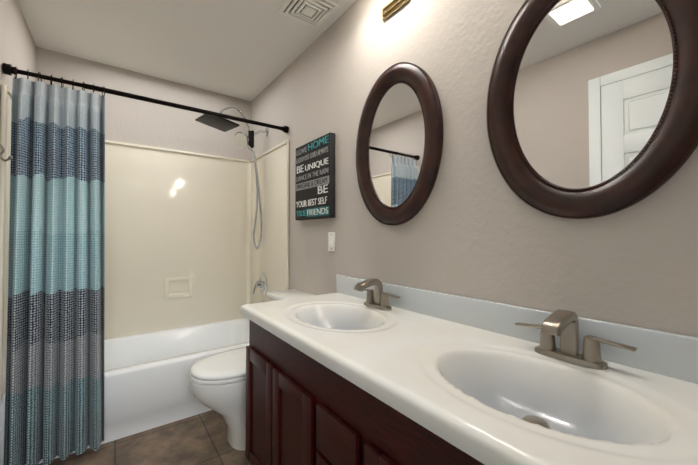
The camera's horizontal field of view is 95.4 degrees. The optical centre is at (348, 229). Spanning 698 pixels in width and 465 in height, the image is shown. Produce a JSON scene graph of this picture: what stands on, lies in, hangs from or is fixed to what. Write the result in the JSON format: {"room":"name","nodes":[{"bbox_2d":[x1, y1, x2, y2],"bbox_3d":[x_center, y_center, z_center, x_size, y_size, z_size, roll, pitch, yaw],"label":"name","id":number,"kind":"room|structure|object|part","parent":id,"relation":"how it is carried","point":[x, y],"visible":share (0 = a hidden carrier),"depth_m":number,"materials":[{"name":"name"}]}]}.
{"room":"bathroom","nodes":[
{"label":"bathroom","id":0,"kind":"room"},
{"bbox_2d":[0,0,35,109],"bbox_3d":[-1.031,-0.055,0.559,0.120,2.460,4.140,1,-1,-37],"label":"wall","id":1,"kind":"structure","parent":0,"point":[17,47],"depth_m":1.71,"materials":[{"name":"beige paint"}]},
{"bbox_2d":[0,144,12,161],"bbox_3d":[-1.509,-0.348,1.374,0.078,0.104,0.048,1,-1,-37],"label":"towel hook","id":2,"kind":"object","parent":1,"relation":"attached to","point":[2,152],"visible":1,"depth_m":1.38,"materials":[{"name":"silver metal"}]},
{"bbox_2d":[36,47,250,159],"bbox_3d":[-1.583,-0.019,2.654,1.500,2.460,0.120,1,-1,-37],"label":"wall","id":3,"kind":"structure","parent":0,"point":[134,121],"depth_m":2.59,"materials":[{"name":"beige paint"}]},
{"bbox_2d":[37,410,250,464],"bbox_3d":[-0.382,1.243,1.021,1.740,0.120,4.140,1,-1,-37],"label":"floor","id":4,"kind":"structure","parent":0,"point":[199,439],"depth_m":1.73,"materials":[{"name":"tile"}]},
{"bbox_2d":[0,84,288,464],"bbox_3d":[-1.296,0.098,2.268,1.498,2.213,0.833,1,-1,-37],"label":"bathtub","id":5,"kind":"object","parent":4,"relation":"on","point":[196,251],"visible":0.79,"depth_m":2.56,"materials":[{"name":"white plastic"}]},
{"bbox_2d":[189,289,314,449],"bbox_3d":[-0.545,0.808,1.886,0.726,0.780,0.436,1,-1,-37],"label":"toilet","id":6,"kind":"object","parent":4,"relation":"on","point":[218,382],"visible":0.27,"depth_m":1.67,"materials":[{"name":"white ceramic"}]},
{"bbox_3d":[-0.616,0.764,1.834,0.551,0.057,0.380,1,-1,-37],"label":"seat","id":7,"kind":"part","parent":6,"relation":"part of","materials":[{"name":"white ceramic"}]},
{"bbox_2d":[240,275,697,464],"bbox_3d":[0.173,0.700,1.057,0.572,0.966,1.544,1,-1,-37],"label":"bathroom vanity","id":8,"kind":"object","parent":4,"relation":"on","point":[359,371],"visible":1,"depth_m":0.83,"materials":[{"name":"stone"}]},
{"bbox_2d":[18,0,356,100],"bbox_3d":[-0.382,-1.337,1.065,1.740,0.120,4.140,1,-1,-37],"label":"ceiling","id":9,"kind":"structure","parent":0,"point":[249,50],"depth_m":2.07,"materials":[{"name":"white paint"}]},
{"bbox_2d":[279,0,339,29],"bbox_3d":[-0.228,-1.249,1.802,0.256,0.027,0.256,1,-1,-37],"label":"fan","id":10,"kind":"object","parent":9,"relation":"attached to","point":[316,14],"visible":1,"depth_m":1.80,"materials":[{"name":"white plastic"}]},
{"bbox_2d":[251,0,697,336],"bbox_3d":[0.268,-0.039,1.527,0.120,2.460,4.140,1,-1,-37],"label":"wall","id":11,"kind":"structure","parent":0,"point":[476,227],"depth_m":1.21,"materials":[{"name":"beige paint"}]},
{"bbox_2d":[2,63,288,464],"bbox_3d":[-1.055,0.183,1.943,1.492,1.961,0.110,1,-1,-37],"label":"shower curtain","id":12,"kind":"object","parent":11,"relation":"attached to","point":[54,399],"visible":1,"depth_m":1.61,"materials":[{"name":"blue fabric"}]},
{"bbox_3d":[-1.069,-0.771,1.978,1.492,0.052,0.052,1,-1,-37],"label":"rail","id":13,"kind":"part","parent":12,"relation":"part of","materials":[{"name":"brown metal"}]},
{"bbox_2d":[295,132,334,219],"bbox_3d":[-0.230,-0.322,2.062,0.041,0.505,0.445,1,-1,-37],"label":"picture","id":14,"kind":"object","parent":11,"relation":"attached to","point":[315,182],"visible":1,"depth_m":2.00,"materials":[{"name":"grey"}]},
{"bbox_2d":[328,232,334,251],"bbox_3d":[-0.108,0.073,1.912,0.017,0.116,0.072,1,-1,-37],"label":"switch plate","id":15,"kind":"object","parent":11,"relation":"attached to","point":[331,241],"visible":1,"depth_m":1.90,"materials":[{"name":"white plastic"}]},
{"bbox_2d":[382,0,409,20],"bbox_3d":[0.151,-1.147,1.446,0.183,0.229,0.432,1,-1,-37],"label":"sconce","id":16,"kind":"object","parent":11,"relation":"attached to","point":[390,8],"visible":1,"depth_m":1.50,"materials":[{"name":"gold metal"}]},
{"bbox_2d":[356,62,442,224],"bbox_3d":[0.204,-0.394,1.486,0.035,0.749,0.544,1,-1,-37],"label":"mirror","id":17,"kind":"object","parent":11,"relation":"attached to","point":[399,144],"visible":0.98,"depth_m":1.46,"materials":[{"name":"brown wood"}]},
{"bbox_3d":[0.214,-0.394,1.494,0.007,0.588,0.384,1,-1,-37],"label":"glass","id":18,"kind":"part","parent":17,"relation":"part of","materials":[{"name":"white"}]},
{"bbox_2d":[336,275,697,383],"bbox_3d":[0.394,0.302,1.229,0.021,0.102,1.540,1,-1,-37],"label":"backsplash","id":19,"kind":"structure","parent":11,"relation":"attached to","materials":[{"name":"grey stone"}]},
{"bbox_2d":[486,0,697,218],"bbox_3d":[0.646,-0.405,0.893,0.035,0.749,0.544,1,-1,-37],"label":"mirror","id":20,"kind":"object","parent":11,"relation":"attached to","point":[592,109],"visible":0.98,"depth_m":0.87,"materials":[{"name":"brown wood"}]},
{"bbox_3d":[0.657,-0.404,0.900,0.007,0.588,0.384,1,-1,-37],"label":"glass","id":21,"kind":"part","parent":20,"relation":"part of","materials":[{"name":"white"}]}
]}

